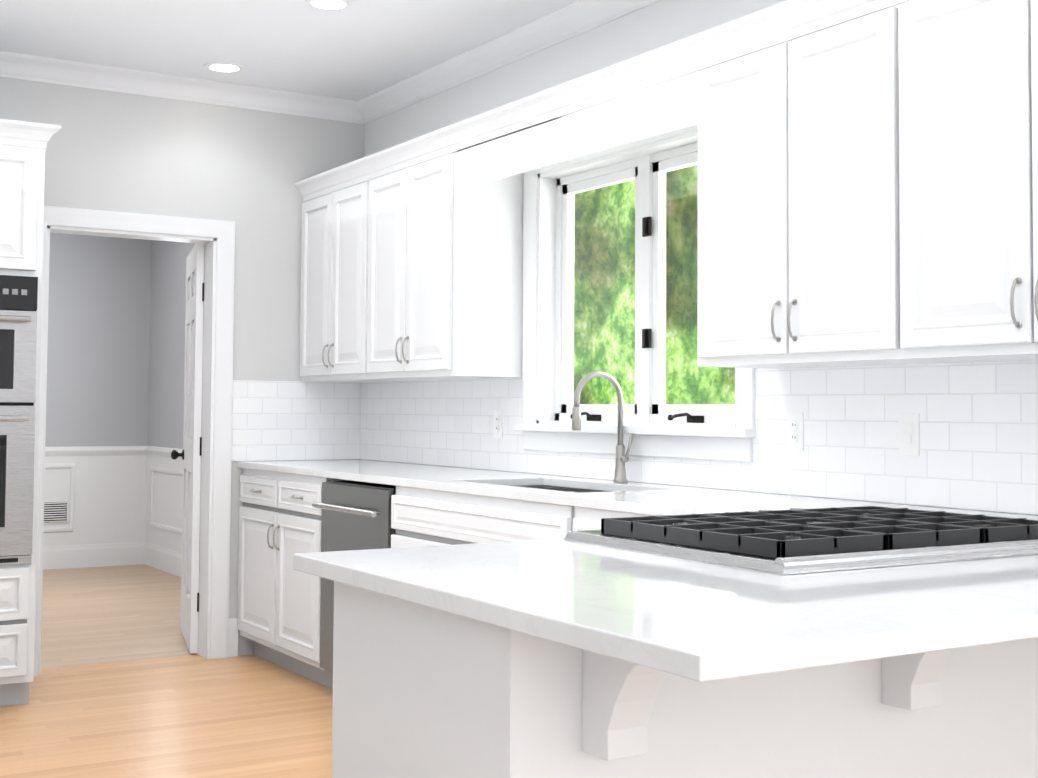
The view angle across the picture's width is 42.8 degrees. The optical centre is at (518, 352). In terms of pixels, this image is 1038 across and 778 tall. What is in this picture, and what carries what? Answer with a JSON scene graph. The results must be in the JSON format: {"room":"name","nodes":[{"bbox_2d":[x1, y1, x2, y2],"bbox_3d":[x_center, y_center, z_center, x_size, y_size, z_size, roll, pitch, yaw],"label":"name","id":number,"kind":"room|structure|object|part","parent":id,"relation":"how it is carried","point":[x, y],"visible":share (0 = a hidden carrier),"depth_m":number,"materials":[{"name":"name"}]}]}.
{"room":"kitchen","nodes":[
{"label":"kitchen","id":0,"kind":"room"},
{"bbox_2d":[45,233,148,446],"bbox_3d":[-4.299,0.185,9.255,3.390,2.740,0.100,2,-3,-32],"label":"wall","id":1,"kind":"structure","parent":0,"point":[116,343],"depth_m":9.92,"materials":[{"name":"grey paint"}]},
{"bbox_2d":[44,500,68,523],"bbox_3d":[-3.451,1.164,9.668,0.320,0.170,0.014,2,-3,-32],"label":"air vent","id":2,"kind":"object","parent":1,"relation":"attached to","point":[56,511],"visible":0.65,"depth_m":9.70,"materials":[{"name":"white metal"}]},
{"bbox_2d":[43,446,142,569],"bbox_3d":[-4.275,1.105,9.158,3.360,0.894,0.028,2,-3,-32],"label":"wainscoting","id":3,"kind":"structure","parent":1,"relation":"attached to","point":[125,505],"depth_m":9.86,"materials":[{"name":"white wood"}]},
{"bbox_2d":[0,564,332,777],"bbox_3d":[-1.223,1.368,3.699,6.260,0.060,12.700,2,-3,-32],"label":"floor","id":4,"kind":"structure","parent":0,"point":[240,716],"depth_m":5.33,"materials":[{"name":"beige wood"}]},
{"bbox_2d":[0,567,35,705],"bbox_3d":[-2.402,1.117,5.317,0.750,0.565,0.661,2,-3,-32],"label":"base cabinet","id":5,"kind":"object","parent":4,"relation":"on","point":[17,588],"depth_m":5.21,"materials":[{"name":"white wood"}]},
{"bbox_2d":[0,271,41,570],"bbox_3d":[-2.356,0.263,5.287,0.706,1.136,0.520,2,-3,-32],"label":"double oven","id":6,"kind":"object","parent":5,"relation":"on","point":[20,291],"depth_m":5.22,"materials":[{"name":"white metal"}]},
{"bbox_2d":[237,559,316,681],"bbox_3d":[-0.816,0.994,6.103,0.651,0.900,1.008,2,-3,-32],"label":"base cabinet","id":7,"kind":"object","parent":4,"relation":"on","point":[277,609],"depth_m":5.91,"materials":[{"name":"white wood"}]},
{"bbox_2d":[317,579,320,683],"bbox_3d":[-0.379,0.974,5.401,0.650,0.885,0.647,2,-3,-32],"label":"base cabinet","id":8,"kind":"object","parent":4,"relation":"on","point":[318,580],"depth_m":5.52,"materials":[{"name":"white wood"}]},
{"bbox_2d":[321,579,1037,777],"bbox_3d":[0.427,0.842,2.364,1.384,0.900,0.603,2,-3,-32],"label":"base cabinet","id":9,"kind":"object","parent":4,"relation":"on","point":[427,621],"depth_m":2.03,"materials":[{"name":"white wood"}]},
{"bbox_2d":[237,459,1037,686],"bbox_3d":[-0.306,0.444,4.059,1.971,0.029,5.052,2,-3,-32],"label":"countertop","id":10,"kind":"structure","parent":9,"relation":"on","point":[699,586],"depth_m":2.20,"materials":[{"name":"white stone"}]},
{"bbox_3d":[0.582,0.344,2.543,0.780,0.052,0.615,2,-3,-32],"label":"cooktop gas burner","id":11,"kind":"part","parent":10,"relation":"part of","materials":[{"name":"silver metal"}]},
{"bbox_2d":[145,240,195,448],"bbox_3d":[-1.805,0.172,8.568,0.100,2.740,3.900,2,-3,-32],"label":"wall","id":12,"kind":"structure","parent":0,"point":[164,398],"depth_m":9.76,"materials":[{"name":"grey paint"}]},
{"bbox_2d":[143,446,182,576],"bbox_3d":[-1.839,1.090,8.452,0.028,0.894,3.800,2,-3,-32],"label":"wainscoting","id":13,"kind":"structure","parent":12,"relation":"attached to","point":[162,475],"depth_m":9.69,"materials":[{"name":"white wood"}]},
{"bbox_2d":[0,77,364,655],"bbox_3d":[-2.248,0.056,5.922,3.590,2.740,0.130,2,-3,-32],"label":"wall","id":14,"kind":"structure","parent":0,"point":[244,169],"depth_m":6.38,"materials":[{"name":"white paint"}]},
{"bbox_2d":[0,131,48,274],"bbox_3d":[-2.391,-0.576,5.388,0.750,0.545,0.664,2,-3,-32],"label":"upper cabinet","id":15,"kind":"object","parent":14,"relation":"attached to","point":[23,145],"depth_m":5.27,"materials":[{"name":"white wood"}]},
{"bbox_2d":[34,206,234,675],"bbox_3d":[-1.823,0.396,6.162,0.957,2.086,0.158,2,-3,-32],"label":"door frame","id":16,"kind":"structure","parent":14,"relation":"attached to","point":[222,232],"depth_m":6.31,"materials":[{"name":"white wood"}]},
{"bbox_2d":[0,51,355,122],"bbox_3d":[-2.283,-1.273,5.829,3.360,0.094,0.078,2,-3,-32],"label":"crown molding","id":17,"kind":"structure","parent":14,"relation":"attached to","point":[12,65],"depth_m":6.23,"materials":[{"name":"white wood"}]},
{"bbox_2d":[171,243,203,653],"bbox_3d":[-1.650,0.467,6.783,0.268,1.988,0.745,2,-3,-32],"label":"room door","id":18,"kind":"structure","parent":14,"relation":"in","point":[191,454],"depth_m":6.49,"materials":[{"name":"white painted wood"},{"name":"dark bronze hardware"}]},
{"bbox_3d":[-1.770,0.542,7.069,0.167,0.057,0.085,2,-3,-32],"label":"knob","id":19,"kind":"part","parent":18,"relation":"part of","materials":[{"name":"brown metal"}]},
{"bbox_2d":[228,618,237,656],"bbox_3d":[-1.369,1.360,6.333,0.050,0.180,0.016,2,-3,-32],"label":"baseboard","id":20,"kind":"structure","parent":14,"relation":"attached to","point":[233,642],"depth_m":6.33,"materials":[{"name":"white wood"}]},
{"bbox_2d":[231,380,360,460],"bbox_3d":[-1.095,0.335,6.548,0.675,0.389,0.008,2,-3,-32],"label":"tile backsplash","id":21,"kind":"structure","parent":14,"relation":"attached to","point":[286,420],"depth_m":6.54,"materials":[{"name":"white tile"}]},
{"bbox_2d":[0,0,576,100],"bbox_3d":[-0.181,-1.503,2.172,6.260,0.080,8.820,2,-3,-32],"label":"ceiling","id":22,"kind":"structure","parent":0,"point":[358,50],"depth_m":5.53,"materials":[{"name":"white paint"}]},
{"bbox_2d":[203,62,244,72],"bbox_3d":[-1.345,-1.302,6.047,0.179,0.004,0.179,0,-3,13],"label":"recessed light","id":23,"kind":"object","parent":22,"relation":"in","point":[220,67],"depth_m":6.04,"materials":[{"name":"white"}]},
{"bbox_2d":[304,0,352,10],"bbox_3d":[-0.730,-1.340,5.077,0.179,0.004,0.179,0,-3,13],"label":"recessed light","id":24,"kind":"object","parent":22,"relation":"in","point":[323,5],"depth_m":5.09,"materials":[{"name":"white plastic"}]},
{"bbox_2d":[362,0,1031,514],"bbox_3d":[0.601,0.019,4.644,0.160,2.740,5.050,2,-3,-32],"label":"wall","id":25,"kind":"structure","parent":0,"point":[644,30],"depth_m":5.24,"materials":[{"name":"white paint"}]},
{"bbox_2d":[300,172,361,381],"bbox_3d":[-0.741,-0.327,6.336,0.351,0.920,0.781,2,-3,-32],"label":"upper cabinet","id":26,"kind":"object","parent":25,"relation":"attached to","point":[331,236],"depth_m":6.24,"materials":[{"name":"white wood"}]},
{"bbox_2d":[362,140,529,381],"bbox_3d":[-0.328,-0.353,5.672,0.351,0.920,0.782,2,-3,-32],"label":"upper cabinet","id":27,"kind":"object","parent":25,"relation":"attached to","point":[442,224],"depth_m":5.39,"materials":[{"name":"white wood"}]},
{"bbox_2d":[356,0,659,123],"bbox_3d":[0.517,-1.306,4.624,0.078,0.094,5.082,2,-3,-32],"label":"crown molding","id":28,"kind":"structure","parent":25,"relation":"attached to","point":[573,19],"depth_m":5.59,"materials":[{"name":"white wood"}]},
{"bbox_2d":[537,131,735,427],"bbox_3d":[0.445,-0.238,4.863,0.119,1.010,1.210,2,-3,-32],"label":"window frame","id":29,"kind":"structure","parent":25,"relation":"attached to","point":[546,321],"depth_m":5.34,"materials":[{"name":"white wood"}]},
{"bbox_2d":[515,124,756,461],"bbox_3d":[0.431,-0.229,4.855,0.190,1.201,1.390,2,-3,-32],"label":"window","id":30,"kind":"structure","parent":29,"relation":"attached to","point":[647,174],"depth_m":4.89,"materials":[{"name":"white wood"}]},
{"bbox_2d":[360,360,1037,514],"bbox_3d":[0.530,0.261,4.587,0.008,0.389,5.053,2,-3,-32],"label":"tile backsplash","id":31,"kind":"structure","parent":25,"relation":"attached to","point":[978,435],"depth_m":3.94,"materials":[{"name":"white tile"}]},
{"bbox_2d":[493,411,502,437],"bbox_3d":[-0.088,0.299,5.566,0.008,0.115,0.070,2,-3,-32],"label":"outlet","id":32,"kind":"object","parent":31,"relation":"attached to","point":[498,425],"visible":1,"depth_m":5.56,"materials":[{"name":"white plastic"}]},
{"bbox_2d":[787,413,803,450],"bbox_3d":[0.846,0.241,4.064,0.008,0.115,0.070,2,-3,-32],"label":"outlet","id":33,"kind":"object","parent":31,"relation":"attached to","point":[795,431],"visible":1,"depth_m":4.06,"materials":[{"name":"white plastic"}]},
{"bbox_2d":[899,414,919,455],"bbox_3d":[1.083,0.226,3.681,0.010,0.115,0.070,2,-3,-32],"label":"light switch","id":34,"kind":"object","parent":31,"relation":"attached to","point":[909,434],"visible":1,"depth_m":3.68,"materials":[{"name":"white plastic"}]},
{"bbox_2d":[686,0,905,368],"bbox_3d":[0.877,-0.428,3.735,0.351,0.920,0.795,2,-3,-32],"label":"upper cabinet","id":35,"kind":"object","parent":25,"relation":"attached to","point":[866,182],"depth_m":3.62,"materials":[{"name":"white wood"}]},
{"bbox_2d":[886,0,1037,363],"bbox_3d":[1.297,-0.454,3.060,0.351,0.920,0.795,2,-3,-32],"label":"upper cabinet","id":36,"kind":"object","parent":25,"relation":"attached to","point":[962,75],"depth_m":3.14,"materials":[{"name":"white wood"}]},
{"label":"outside","id":37,"kind":"structure","parent":0,"visible":0},
{"bbox_2d":[574,165,734,403],"bbox_3d":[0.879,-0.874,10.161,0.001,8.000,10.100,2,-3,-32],"label":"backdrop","id":38,"kind":"structure","parent":37,"point":[680,287],"depth_m":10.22,"materials":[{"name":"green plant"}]}
]}

